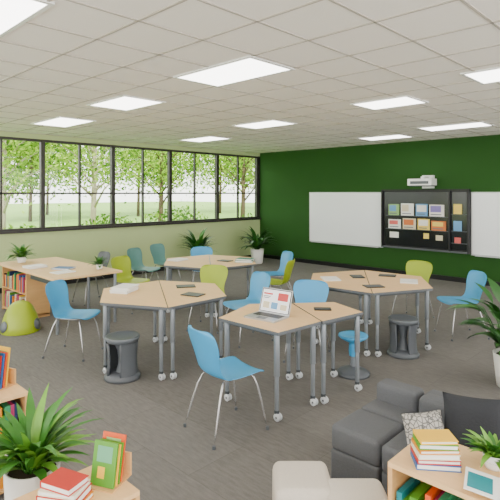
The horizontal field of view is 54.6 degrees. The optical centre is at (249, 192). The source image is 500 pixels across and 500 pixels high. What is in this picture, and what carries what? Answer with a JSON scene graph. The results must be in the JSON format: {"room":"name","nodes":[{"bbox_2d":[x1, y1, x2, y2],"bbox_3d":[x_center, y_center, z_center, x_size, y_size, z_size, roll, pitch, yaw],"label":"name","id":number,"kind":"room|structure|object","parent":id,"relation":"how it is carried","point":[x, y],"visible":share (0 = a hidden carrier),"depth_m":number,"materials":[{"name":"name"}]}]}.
{"room":"classroom","nodes":[
{"label":"classroom","id":0,"kind":"room"},
{"bbox_2d":[0,131,259,287],"bbox_3d":[-4.375,0.350,9.287,0.150,3.000,13.250,0,0,44],"label":"wall","id":1,"kind":"structure","parent":0,"point":[77,245],"depth_m":10.84,"materials":[{"name":"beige paint"}]},
{"bbox_2d":[0,136,42,231],"bbox_3d":[-4.628,-0.165,8.997,0.090,1.770,1.540,0,0,44],"label":"window","id":2,"kind":"structure","parent":1,"relation":"in","point":[40,141],"depth_m":9.37,"materials":[{"name":"grey"}]},
{"bbox_2d":[43,140,113,228],"bbox_3d":[-3.557,-0.165,10.103,0.090,1.770,1.540,0,0,44],"label":"window","id":3,"kind":"structure","parent":1,"relation":"in","point":[79,144],"depth_m":10.09,"materials":[{"name":"grey metal"}]},
{"bbox_2d":[0,255,250,292],"bbox_3d":[-4.314,1.800,9.228,0.020,0.100,13.250,0,0,44],"label":"baseboard","id":4,"kind":"structure","parent":1,"relation":"attached to","point":[162,268],"depth_m":10.42,"materials":[{"name":"black"}]},
{"bbox_2d":[0,218,260,233],"bbox_3d":[-4.007,0.738,9.523,0.050,0.045,12.400,0,0,44],"label":"sill","id":5,"kind":"structure","parent":1,"relation":"attached to","point":[172,223],"depth_m":10.62,"materials":[{"name":"grey metal"}]},
{"bbox_2d":[114,145,170,225],"bbox_3d":[-2.485,-0.165,11.209,0.090,1.770,1.540,0,0,44],"label":"window","id":6,"kind":"structure","parent":1,"relation":"in","point":[142,149],"depth_m":11.21,"materials":[{"name":"grey metal"}]},
{"bbox_2d":[171,150,217,222],"bbox_3d":[-1.413,-0.165,12.315,0.090,1.770,1.540,0,0,44],"label":"window","id":7,"kind":"structure","parent":1,"relation":"in","point":[194,153],"depth_m":12.31,"materials":[{"name":"grey metal"}]},
{"bbox_2d":[218,153,258,219],"bbox_3d":[-0.328,-0.165,13.435,0.090,1.770,1.580,0,0,44],"label":"window","id":8,"kind":"structure","parent":1,"relation":"in","point":[256,193],"depth_m":13.49,"materials":[{"name":"grey metal"}]},
{"bbox_2d":[0,0,499,152],"bbox_3d":[0.178,-1.200,4.875,12.830,0.100,13.550,0,0,44],"label":"ceiling","id":9,"kind":"structure","parent":0,"point":[195,18],"depth_m":4.34,"materials":[{"name":"tile"}]},
{"bbox_2d":[0,0,54,37],"bbox_3d":[-1.788,-1.142,3.098,1.120,0.014,0.600,0,0,44],"label":"ceiling light panel","id":10,"kind":"object","parent":9,"relation":"in","point":[13,13],"depth_m":3.05,"materials":[{"name":"white plastic"}]},
{"bbox_2d":[31,116,95,127],"bbox_3d":[-3.023,-1.142,7.831,1.060,0.014,0.600,0,0,44],"label":"ceiling light panel","id":11,"kind":"object","parent":9,"relation":"in","point":[60,121],"depth_m":7.81,"materials":[{"name":"white plastic"}]},
{"bbox_2d":[86,95,165,110],"bbox_3d":[-1.589,-1.142,6.191,0.900,0.014,0.600,0,0,44],"label":"ceiling light panel","id":12,"kind":"object","parent":9,"relation":"in","point":[122,102],"depth_m":6.18,"materials":[{"name":"white plastic"}]},
{"bbox_2d":[180,136,231,141],"bbox_3d":[-0.961,-1.142,10.303,1.020,0.014,0.600,0,0,44],"label":"ceiling light panel","id":13,"kind":"object","parent":9,"relation":"in","point":[206,138],"depth_m":10.31,"materials":[{"name":"white plastic"}]},
{"bbox_2d":[173,55,294,86],"bbox_3d":[-0.172,-1.142,4.622,1.060,0.014,0.600,0,0,44],"label":"ceiling light panel","id":14,"kind":"object","parent":9,"relation":"in","point":[249,67],"depth_m":4.55,"materials":[{"name":"white plastic"}]},
{"bbox_2d":[0,0,499,152],"bbox_3d":[0.178,-1.147,4.875,12.530,0.007,13.250,0,0,44],"label":"grid","id":15,"kind":"object","parent":9,"relation":"attached to","point":[465,2],"visible":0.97,"depth_m":5.04,"materials":[{"name":"beige metal"}]},
{"bbox_2d":[232,119,296,128],"bbox_3d":[0.234,-1.142,8.087,0.940,0.014,0.600,0,0,44],"label":"ceiling light panel","id":16,"kind":"object","parent":9,"relation":"in","point":[266,123],"depth_m":8.08,"materials":[{"name":"white plastic"}]},
{"bbox_2d":[356,134,412,140],"bbox_3d":[2.778,-1.142,9.980,0.980,0.014,0.600,0,0,44],"label":"ceiling light panel","id":17,"kind":"object","parent":9,"relation":"in","point":[395,136],"depth_m":9.97,"materials":[{"name":"white plastic"}]},
{"bbox_2d":[350,95,428,109],"bbox_3d":[1.770,-1.142,6.166,0.780,0.014,0.600,0,0,44],"label":"ceiling light panel","id":18,"kind":"object","parent":9,"relation":"in","point":[405,100],"depth_m":6.11,"materials":[{"name":"white plastic"}]},
{"bbox_2d":[417,121,494,130],"bbox_3d":[3.525,-1.142,8.351,1.100,0.014,0.600,0,0,44],"label":"ceiling light panel","id":19,"kind":"object","parent":9,"relation":"in","point":[470,124],"depth_m":8.32,"materials":[{"name":"white plastic"}]},
{"bbox_2d":[460,66,499,84],"bbox_3d":[2.545,-1.142,4.552,0.900,0.014,0.600,0,0,44],"label":"ceiling light panel","id":20,"kind":"object","parent":9,"relation":"in","point":[490,75],"depth_m":4.71,"materials":[{"name":"white plastic"}]},
{"bbox_2d":[0,258,499,499],"bbox_3d":[0.178,1.900,4.875,12.530,0.100,13.250,0,0,44],"label":"floor","id":21,"kind":"structure","parent":0,"point":[171,460],"depth_m":4.73,"materials":[{"name":"carpet"}]},
{"bbox_2d":[0,383,27,493],"bbox_3d":[-1.901,1.550,2.866,0.480,0.600,0.970,0,0,44],"label":"bookcase","id":22,"kind":"object","parent":21,"relation":"on","point":[9,396],"visible":0.23,"depth_m":3.01,"materials":[{"name":"brown wood"}]},
{"bbox_2d":[0,346,15,390],"bbox_3d":[-1.659,1.125,3.124,0.200,0.250,0.188,0,0,24],"label":"books","id":23,"kind":"object","parent":22,"relation":"on","point":[7,374],"visible":1,"depth_m":3.12,"materials":[{"name":"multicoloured paper"}]},
{"bbox_2d":[0,300,40,335],"bbox_3d":[-3.082,1.650,6.507,0.502,0.400,0.504,0,0,44],"label":"stool","id":24,"kind":"object","parent":21,"relation":"on","point":[20,318],"visible":1,"depth_m":6.35,"materials":[{"name":"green plastic"}]},
{"bbox_2d":[2,267,49,317],"bbox_3d":[-3.484,1.496,7.519,0.970,0.708,0.350,0,0,44],"label":"bookcase","id":25,"kind":"object","parent":21,"relation":"on","point":[16,285],"visible":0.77,"depth_m":7.27,"materials":[{"name":"brown wood"}]},
{"bbox_2d":[0,383,103,499],"bbox_3d":[-1.037,1.418,2.322,0.651,0.864,0.711,0,0,-15],"label":"potted palm","id":26,"kind":"object","parent":21,"relation":"on","point":[30,444],"visible":0.97,"depth_m":2.31,"materials":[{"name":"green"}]},
{"bbox_2d":[0,257,121,334],"bbox_3d":[-2.948,1.480,7.340,2.150,0.740,1.000,0,0,44],"label":"desk","id":27,"kind":"object","parent":21,"relation":"on","point":[82,269],"visible":0.7,"depth_m":7.03,"materials":[{"name":"brown wood"}]},
{"bbox_2d":[5,242,35,262],"bbox_3d":[-3.651,0.950,7.720,0.484,0.319,0.545,0,0,-24],"label":"plant","id":28,"kind":"object","parent":27,"relation":"on","point":[22,253],"visible":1,"depth_m":7.69,"materials":[{"name":"green plant"}]},
{"bbox_2d":[22,264,47,268],"bbox_3d":[-3.189,1.092,7.197,0.233,0.036,0.307,0,0,38],"label":"paper stack","id":29,"kind":"object","parent":27,"relation":"on","point":[34,266],"visible":1,"depth_m":7.15,"materials":[{"name":"white paper"}]},
{"bbox_2d":[49,270,75,274],"bbox_3d":[-2.614,1.104,6.772,0.210,0.012,0.280,0,0,35],"label":"paper stack","id":30,"kind":"object","parent":27,"relation":"on","point":[61,271],"visible":1,"depth_m":6.75,"materials":[{"name":"white paper"}]},
{"bbox_2d":[51,266,75,269],"bbox_3d":[-2.728,1.099,7.100,0.280,0.020,0.200,0,0,10],"label":"notebook","id":31,"kind":"object","parent":27,"relation":"on","point":[57,267],"visible":0.98,"depth_m":7.04,"materials":[{"name":"blue paper"}]},
{"bbox_2d":[88,256,109,268],"bbox_3d":[-2.200,1.006,7.060,0.337,0.208,0.304,0,0,-29],"label":"plant","id":32,"kind":"object","parent":27,"relation":"on","point":[99,265],"visible":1,"depth_m":7.04,"materials":[{"name":"green plant"}]},
{"bbox_2d":[42,279,103,361],"bbox_3d":[-2.042,1.437,5.581,0.546,0.825,0.452,0,0,11],"label":"chair","id":33,"kind":"object","parent":21,"relation":"on","point":[56,290],"visible":1,"depth_m":5.63,"materials":[{"name":"blue plastic"}]},
{"bbox_2d":[13,465,139,499],"bbox_3d":[-0.940,1.550,1.774,0.320,0.600,1.040,0,0,44],"label":"bookcase","id":34,"kind":"object","parent":21,"relation":"on","point":[126,491],"visible":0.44,"depth_m":2.02,"materials":[{"name":"brown wood"}]},
{"bbox_2d":[36,467,93,499],"bbox_3d":[-0.749,1.201,1.958,0.181,0.098,0.137,0,0,15],"label":"book stack","id":35,"kind":"object","parent":34,"relation":"on","point":[63,483],"visible":1,"depth_m":1.93,"materials":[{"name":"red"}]},
{"bbox_2d":[90,431,131,493],"bbox_3d":[-0.612,1.155,2.102,0.135,0.188,0.147,0,0,19],"label":"holder","id":36,"kind":"object","parent":34,"relation":"on","point":[111,465],"visible":0.99,"depth_m":2.08,"materials":[{"name":"green paper"}]},
{"bbox_2d":[72,251,109,305],"bbox_3d":[-2.687,1.437,8.292,0.452,0.825,0.546,0,0,44],"label":"chair","id":37,"kind":"object","parent":21,"relation":"on","point":[104,254],"visible":0.57,"depth_m":8.39,"materials":[{"name":"grey plastic"}]},
{"bbox_2d":[104,330,140,383],"bbox_3d":[-1.279,1.637,4.860,0.360,0.425,0.360,0,0,20],"label":"stool","id":38,"kind":"object","parent":21,"relation":"on","point":[122,346],"visible":1,"depth_m":4.77,"materials":[{"name":"grey plastic"}]},
{"bbox_2d":[111,256,149,313],"bbox_3d":[-1.910,1.437,7.720,0.546,0.825,0.452,0,0,32],"label":"chair","id":39,"kind":"object","parent":21,"relation":"on","point":[123,263],"visible":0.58,"depth_m":7.83,"materials":[{"name":"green plastic"}]},
{"bbox_2d":[127,247,159,279],"bbox_3d":[-1.966,1.437,8.926,0.546,0.825,0.452,0,0,26],"label":"chair","id":40,"kind":"object","parent":21,"relation":"on","point":[135,254],"visible":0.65,"depth_m":9.01,"materials":[{"name":"teal plastic"}]},
{"bbox_2d":[100,280,226,379],"bbox_3d":[-0.976,1.479,5.430,1.329,0.738,1.506,0,0,44],"label":"table","id":41,"kind":"object","parent":21,"relation":"on","point":[155,296],"visible":0.75,"depth_m":5.10,"materials":[{"name":"brown wood"}]},
{"bbox_2d":[109,283,138,293],"bbox_3d":[-1.416,1.080,5.482,0.238,0.060,0.309,0,0,10],"label":"paper stack","id":42,"kind":"object","parent":41,"relation":"on","point":[124,288],"visible":1,"depth_m":5.38,"materials":[{"name":"white paper"}]},
{"bbox_2d":[176,284,195,287],"bbox_3d":[-0.762,1.105,5.752,0.220,0.010,0.160,0,0,-13],"label":"tablet","id":43,"kind":"object","parent":41,"relation":"on","point":[185,285],"visible":1,"depth_m":5.71,"materials":[{"name":"black"}]},
{"bbox_2d":[180,292,204,296],"bbox_3d":[-0.620,1.105,5.280,0.220,0.010,0.160,0,0,27],"label":"tablet","id":44,"kind":"object","parent":41,"relation":"on","point":[192,294],"visible":1,"depth_m":5.25,"materials":[{"name":"black"}]},
{"bbox_2d":[149,243,180,281],"bbox_3d":[-1.692,1.437,9.640,0.546,0.825,0.452,0,0,33],"label":"chair","id":45,"kind":"object","parent":21,"relation":"on","point":[157,250],"visible":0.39,"depth_m":9.76,"materials":[{"name":"teal plastic"}]},
{"bbox_2d":[177,228,216,271],"bbox_3d":[-1.225,1.348,11.536,0.962,1.003,1.086,0,0,3],"label":"potted plant","id":46,"kind":"object","parent":21,"relation":"on","point":[192,242],"visible":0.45,"depth_m":11.37,"materials":[{"name":"green plant"}]},
{"bbox_2d":[191,246,212,281],"bbox_3d":[-0.888,1.437,9.027,0.452,0.825,0.546,0,0,-9],"label":"chair","id":47,"kind":"object","parent":21,"relation":"on","point":[203,250],"visible":0.23,"depth_m":9.25,"materials":[{"name":"blue plastic"}]},
{"bbox_2d":[186,265,227,333],"bbox_3d":[-0.565,1.437,6.677,0.452,0.825,0.546,0,0,15],"label":"chair","id":48,"kind":"object","parent":21,"relation":"on","point":[217,274],"visible":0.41,"depth_m":6.88,"materials":[{"name":"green plastic"}]},
{"bbox_2d":[164,255,255,316],"bbox_3d":[-0.655,1.479,7.917,1.546,0.738,1.621,0,0,44],"label":"table","id":49,"kind":"object","parent":21,"relation":"on","point":[194,263],"visible":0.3,"depth_m":7.63,"materials":[{"name":"brown wood"}]},
{"bbox_2d":[167,258,187,261],"bbox_3d":[-1.188,1.098,7.979,0.215,0.024,0.293,0,0,36],"label":"paper stack","id":50,"kind":"object","parent":49,"relation":"on","point":[173,259],"visible":1,"depth_m":7.91,"materials":[{"name":"white paper"}]},
{"bbox_2d":[235,257,254,262],"bbox_3d":[-0.087,1.081,7.813,0.299,0.056,0.227,0,0,15],"label":"book stack","id":51,"kind":"object","parent":49,"relation":"on","point":[240,259],"visible":1,"depth_m":7.73,"materials":[{"name":"teal"}]},
{"bbox_2d":[183,325,268,449],"bbox_3d":[-0.200,1.437,3.808,0.546,0.825,0.452,0,0,-37],"label":"chair","id":52,"kind":"object","parent":21,"relation":"on","point":[204,344],"visible":1,"depth_m":3.68,"materials":[{"name":"blue plastic"}]},
{"bbox_2d":[223,271,273,347],"bbox_3d":[-0.033,1.437,6.109,0.546,0.825,0.452,0,0,-35],"label":"chair","id":53,"kind":"object","parent":21,"relation":"on","point":[259,280],"visible":0.65,"depth_m":6.23,"materials":[{"name":"blue plastic"}]},
{"bbox_2d":[237,227,276,263],"bbox_3d":[0.212,1.350,12.792,1.117,0.999,1.148,0,0,-20],"label":"potted plant","id":54,"kind":"object","parent":21,"relation":"on","point":[257,252],"visible":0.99,"depth_m":12.64,"materials":[{"name":"green plant"}]},
{"bbox_2d":[219,303,320,421],"bbox_3d":[0.236,1.480,4.446,0.929,0.740,0.923,0,0,44],"label":"student desk","id":55,"kind":"object","parent":21,"relation":"on","point":[298,319],"visible":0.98,"depth_m":4.21,"materials":[{"name":"brown wood"}]},
{"bbox_2d":[244,287,292,322],"bbox_3d":[0.168,0.997,4.347,0.330,0.226,0.307,0,0,37],"label":"laptop","id":56,"kind":"object","parent":55,"relation":"on","point":[275,304],"visible":1,"depth_m":4.40,"materials":[{"name":"silver metal"}]},
{"bbox_2d":[262,251,294,300],"bbox_3d":[0.464,1.437,8.397,0.546,0.825,0.452,0,0,-24],"label":"chair","id":57,"kind":"object","parent":21,"relation":"on","point":[286,256],"visible":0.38,"depth_m":8.53,"materials":[{"name":"blue plastic"}]},
{"bbox_2d":[269,259,294,302],"bbox_3d":[0.427,1.437,7.564,0.546,0.825,0.452,0,0,22],"label":"chair","id":58,"kind":"object","parent":21,"relation":"on","point":[289,266],"visible":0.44,"depth_m":7.43,"materials":[{"name":"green plastic"}]},
{"bbox_2d":[272,461,329,499],"bbox_3d":[0.265,1.637,2.465,0.300,0.425,0.310,0,0,0],"label":"ottoman","id":59,"kind":"object","parent":21,"relation":"on","point":[291,480],"visible":0.94,"depth_m":2.41,"materials":[{"name":"beige fabric"}]},
{"bbox_2d":[283,280,330,362],"bbox_3d":[0.650,1.437,5.472,0.452,0.825,0.546,0,0,18],"label":"chair","id":60,"kind":"object","parent":21,"relation":"on","point":[305,291],"visible":0.51,"depth_m":5.68,"materials":[{"name":"blue plastic"}]},
{"bbox_2d":[293,302,362,403],"bbox_3d":[0.770,1.480,4.609,0.498,0.740,0.717,0,0,-16],"label":"student desk","id":61,"kind":"object","parent":21,"relation":"on","point":[338,313],"visible":0.98,"depth_m":4.52,"materials":[{"name":"brown wood"}]},
{"bbox_2d":[314,307,330,310],"bbox_3d":[0.691,1.105,4.622,0.160,0.010,0.100,0,0,4],"label":"tablet","id":62,"kind":"object","parent":61,"relation":"on","point":[315,308],"visible":1,"depth_m":4.62,"materials":[{"name":"black"}]},
{"bbox_2d":[336,330,369,379],"bbox_3d":[1.054,1.647,4.953,0.340,0.405,0.340,0,0,44],"label":"stool","id":63,"kind":"object","parent":21,"relation":"on","point":[346,371],"visible":0.84,"depth_m":4.91,"materials":[{"name":"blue plastic"}]},
{"bbox_2d":[327,478,387,499],"bbox_3d":[0.515,1.637,2.307,0.300,0.425,0.310,0,0,0],"label":"ottoman","id":64,"kind":"object","parent":21,"relation":"on","point":[340,488],"visible":0.79,"depth_m":2.33,"materials":[{"name":"beige fabric"}]},
{"bbox_2d":[311,270,432,356],"bbox_3d":[1.501,1.479,6.176,1.643,0.738,1.478,0,0,44],"label":"table","id":65,"kind":"object","parent":21,"relation":"on","point":[350,285],"visible":0.74,"depth_m":5.75,"materials":[{"name":"brown wood"}]},
{"bbox_2d":[320,276,340,280],"bbox_3d":[1.039,1.104,6.248,0.210,0.012,0.280,0,0,-3],"label":"paper stack","id":66,"kind":"object","parent":65,"relation":"on","point":[325,278],"visible":1,"depth_m":6.22,"materials":[{"name":"white paper"}]},
{"bbox_2d":[350,275,364,277],"bbox_3d":[1.420,1.105,6.422,0.160,0.010,0.220,0,0,0],"label":"tablet","id":67,"kind":"object","parent":65,"relation":"on","point":[352,276],"visible":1,"depth_m":6.38,"materials":[{"name":"black"}]},
{"bbox_2d":[362,284,384,287],"bbox_3d":[1.466,1.105,5.751,0.220,0.010,0.160,0,0,-7],"label":"tablet","id":68,"kind":"object","parent":65,"relation":"on","point":[371,285],"visible":1,"depth_m":5.70,"materials":[{"name":"black"}]},
{"bbox_2d":[378,274,395,276],"bbox_3d":[1.843,1.105,6.500,0.220,0.010,0.160,0,0,21],"label":"tablet","id":69,"kind":"object","parent":65,"relation":"on","point":[384,275],"visible":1,"depth_m":6.46,"materials":[{"name":"black"}]},
{"bbox_2d":[400,278,417,283],"bbox_3d":[1.989,1.104,6.069,0.210,0.012,0.280,0,0,18],"label":"paper stack","id":70,"kind":"object","parent":65,"relation":"on","point":[408,281],"visible":1,"depth_m":6.01,"materials":[{"name":"white paper"}]},
{"bbox_2d":[387,314,419,359],"bbox_3d":[1.752,1.637,5.544,0.360,0.425,0.360,0,0,20],"label":"stool","id":71,"kind":"object","parent":21,"relation":"on","point":[404,323],"visible":1,"depth_m":5.46,"materials":[{"name":"grey plastic"}]},
{"bbox_2d":[331,378,481,496],"bbox_3d":[1.275,1.561,2.708,1.542,0.578,0.696,0,0,44],"label":"sectional sofa","id":72,"kind":"object","parent":21,"relation":"on","point":[364,441],"visible":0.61,"depth_m":2.96,"materials":[{"name":"grey fabric"}]},
{"bbox_2d":[401,409,443,445],"bbox_3d":[0.976,1.328,2.705,0.250,0.184,0.126,0,0,-12],"label":"throw pillow","id":73,"kind":"object","parent":72,"relation":"on","point":[432,419],"visible":0.57,"depth_m":2.69,"materials":[{"name":"beige fabric"}]},
{"bbox_2d":[443,392,499,447],"bbox_3d":[1.241,1.278,2.691,0.320,0.284,0.134,0,0,20],"label":"throw pillow","id":74,"kind":"object","parent":72,"relation":"on","point":[462,413],"visible":0.76,"depth_m":2.66,"materials":[{"name":"grey fabric"}]},
{"bbox_2d":[392,260,434,324],"bbox_3d":[2.402,1.437,7.148,0.452,0.825,0.546,0,0,44],"label":"chair","id":75,"kind":"object","parent":21,"relation":"on","point":[423,269],"visible":0.46,"depth_m":7.30,"materials":[{"name":"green plastic"}]},
{"bbox_2d":[388,443,499,499],"bbox_3d":[1.045,1.500,1.883,0.920,0.700,0.360,0,0,44],"label":"bookcase","id":76,"kind":"object","parent":21,"relation":"on","point":[405,482],"visible":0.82,"depth_m":2.04,"materials":[{"name":"brown wood"}]},
{"bbox_2d":[410,429,461,472],"bbox_3d":[0.788,1.090,2.063,0.183,0.118,0.129,0,0,5],"label":"book stack","id":77,"kind":"object","parent":76,"relation":"on","point":[430,449],"visible":1,"depth_m":2.01,"materials":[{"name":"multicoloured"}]},
{"bbox_2d":[462,426,499,471],"bbox_3d":[1.035,1.075,2.020,0.252,0.150,0.250,0,0,4],"label":"potted fern","id":78,"kind":"object","parent":76,"relation":"on","point":[489,444],"visible":1,"depth_m":2.02,"materials":[{"name":"green plant"}]},
{"bbox_2d":[463,467,499,499],"bbox_3d":[0.950,1.127,1.857,0.234,0.018,0.160,0,0,27],"label":"picture frame","id":79,"kind":"object","parent":76,"relation":"on","point":[484,484],"visible":1,"depth_m":1.87,"materials":[{"name":"white plastic"}]},
{"bbox_2d":[434,270,489,340],"bbox_3d":[2.754,1.437,6.298,0.546,0.825,0.452,0,0,-7],"label":"chair","id":80,"kind":"object","parent":21,"relation":"on","point":[473,290],"visible":0.88,"depth_m":6.37,"materials":[{"name":"blue plastic"}]},
{"bbox_2d":[448,277,499,386],"bbox_3d":[2.458,1.359,4.608,1.084,0.983,0.905,0,0,15],"label":"potted plant","id":81,"kind":"object","parent":21,"relation":"on","point":[494,333],"visible":1,"depth_m":4.73,"materials":[{"name":"green plant"}]},
{"bbox_2d":[260,135,499,281],"bbox_3d":[4.841,0.350,9.687,12.830,3.000,0.150,0,0,44],"label":"wall","id":82,"kind":"structure","parent":0,"point":[287,178],"depth_m":11.60,"materials":[{"name":"green paint"}]},
{"bbox_2d":[309,192,382,247],"bbox_3d":[2.304,0.627,11.977,2.120,1.295,0.089,0,0,44],"label":"whiteboard","id":83,"kind":"object","parent":82,"relation":"attached to","point":[342,218],"visible":1,"depth_m":11.93,"materials":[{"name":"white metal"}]},
{"bbox_2d":[263,254,499,285],"bbox_3d":[4.789,1.800,9.619,12.510,0.100,0.020,0,0,44],"label":"baseboard","id":84,"kind":"structure","parent":82,"relation":"attached to","point":[433,276],"depth_m":11.55,"materials":[{"name":"black"}]},
{"bbox_2d":[407,175,436,187],"bbox_3d":[3.712,-0.240,10.325,0.520,0.280,0.505,0,0,44],"label":"projector","id":85,"kind":"object","parent":82,"relation":"attached to","point":[426,181],"visible":1,"depth_m":10.19,"materials":[{"name":"white plastic"}]},
{"bbox_2d":[381,189,470,253],"bbox_3d":[3.766,0.580,10.539,1.960,1.320,0.119,0,0,44],"label":"bulletin board","id":86,"kind":"object","parent":82,"relation":"attached to","point":[439,220],"visible":1,"depth_m":10.47,"materials":[{"name":"dark grey felt board"},{"name":"paper"},{"name":"black metal"}]},
{"bbox_2d":[471,192,499,257],"bbox_3d":[5.292,0.627,9.082,2.240,1.295,0.089,0,0,44],"label":"whiteboard","id":87,"kind":"object","parent":82,"relation":"attached to","point":[485,206],"visible":1,"depth_m":9.68,"materials":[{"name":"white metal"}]},
{"label":"outside","id":88,"kind":"structure","parent":0,"visible":0},
{"bbox_2d":[6,201,254,228],"bbox_3d":[-28.836,1.980,41.869,80.310,0.140,120.000,0,0,44],"label":"lawn","id":89,"kind":"structure","parent":88,"point":[65,214],"depth_m":50.05,"materials":[{"name":"green plant"}]},
{"bbox_2d":[4,224,35,228],"bbox_3d":[-5.492,1.329,11.727,2.320,1.165,2.315,0,0,44],"label":"shrub","id":90,"kind":"object","parent":89,"relation":"on","point":[10,225],"visible":0.02,"depth_m":11.79,"materials":[{"name":"green plant"}]},
{"bbox_2d":[2,140,76,228],"bbox_3d":[-7.896,-1.254,15.459,5.028,6.337,5.154,0,0,-23],"label":"tree","id":91,"kind":"object","parent":89,"relation":"on","point":[15,181],"visible":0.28,"depth_m":15.40,"materials":[{"name":"green plant"}]},
{"bbox_2d":[7,140,91,221],"bbox_3d":[-14.959,-2.925,32.372,8.874,9.675,9.307,0,0,-27],"label":"tree","id":92,"kind":"object","parent":89,"relation":"on","point":[56,148],"visible":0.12,"depth_m":32.20,"materials":[{"name":"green plant"}]},
{"bbox_2d":[8,145,91,214],"bbox_3d":[-18.423,-3.338,42.509,12.007,10.501,11.822,0,0,41],"label":"tree","id":93,"kind":"object","parent":89,"relation":"on","point":[72,182],"visible":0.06,"depth_m":42.05,"materials":[{"name":"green plant"}]},
{"bbox_2d":[15,142,182,224],"bbox_3d":[-5.798,-1.568,18.597,6.335,6.964,6.426,0,0,35],"label":"tree","id":94,"kind":"object","parent":89,"relation":"on","point":[93,165],"visible":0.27,"depth_m":18.13,"materials":[{"name":"green plant"}]},
{"bbox_2d":[81,212,136,224],"bbox_3d":[-3.960,1.228,13.870,2.693,1.366,2.673,0,0,44],"label":"shrub","id":95,"kind":"object","parent":89,"relation":"on","point":[104,218],"visible":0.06,"depth_m":13.89,"materials":[{"name":"green plant"}]},
{"bbox_2d":[84,147,192,216],"bbox_3d":[-9.112,-2.778,39.464,9.782,9.382,9.838,0,0,-8],"label":"tree","id":96,"kind":"object","parent":89,"relation":"on","point":[145,176],"visible":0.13,"depth_m":38.88,"materials":[{"name":"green plant"}]},
{"bbox_2d":[105,148,213,219],"bbox_3d":[-4.484,-1.447,22.807,6.715,6.723,6.205,0,0,30],"label":"tree","id":97,"kind":"object","parent":89,"relation":"on","point":[160,156],"visible":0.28,"depth_m":22.75,"materials":[{"name":"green plant"}]},
{"bbox_2d":[119,151,205,191],"bbox_3d":[-9.977,-3.438,50.018,10.792,10.701,10.981,0,0,44],"label":"tree","id":98,"kind":"object","parent":89,"relation":"on","point":[151,151],"visible":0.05,"depth_m":50.58,"materials":[{"name":"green plant"}]},
{"bbox_2d":[144,205,207,221],"bbox_3d":[-2.443,1.139,15.979,3.095,1.545,3.113,0,0,44],"label":"shrub","id":99,"kind":"object","parent":89,"relation":"on","point":[177,215],"visible":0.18,"depth_m":15.91,"materials":[{"name":"green plant"}]},
{"bbox_2d":[179,153,254,212],"bbox_3d":[-2.604,-3.330,45.657,10.843,10.486,10.670,0,0,-39],"label":"tree","id":100,"kind":"object","parent":89,"relation":"on","point":[211,163],"visible":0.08,"depth_m":45.75,"materials":[{"name":"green plant"}]},
{"bbox_2d":[183,154,254,216],"bbox_3d":[-0.701,-1.678,25.582,6.470,7.183,6.383,0,0,1],"label":"tree","id":101,"kind":"object","parent":89,"relation":"on","point":[243,170],"visible":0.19,"depth_m":25.36,"materials":[{"name":"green plant"}]},
{"bbox_2d":[211,158,254,195],"bbox_3d":[-0.878,-3.315,58.609,10.419,10.456,12.546,0,0,-2],"label":"tree","id":102,"kind":"object","parent":89,"relation":"on","point":[211,158],"visible":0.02,"depth_m":59.35,"materials":[{"name":"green plant"}]},
{"bbox_2d":[219,156,254,188],"bbox_3d":[0.963,-2.029,31.162,7.822,7.885,8.345,0,0,-14],"label":"tree","id":103,"kind":"object","parent":89,"relation":"on","point":[219,156],"visible":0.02,"depth_m":31.54,"materials":[{"name":"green plant"}]}
]}

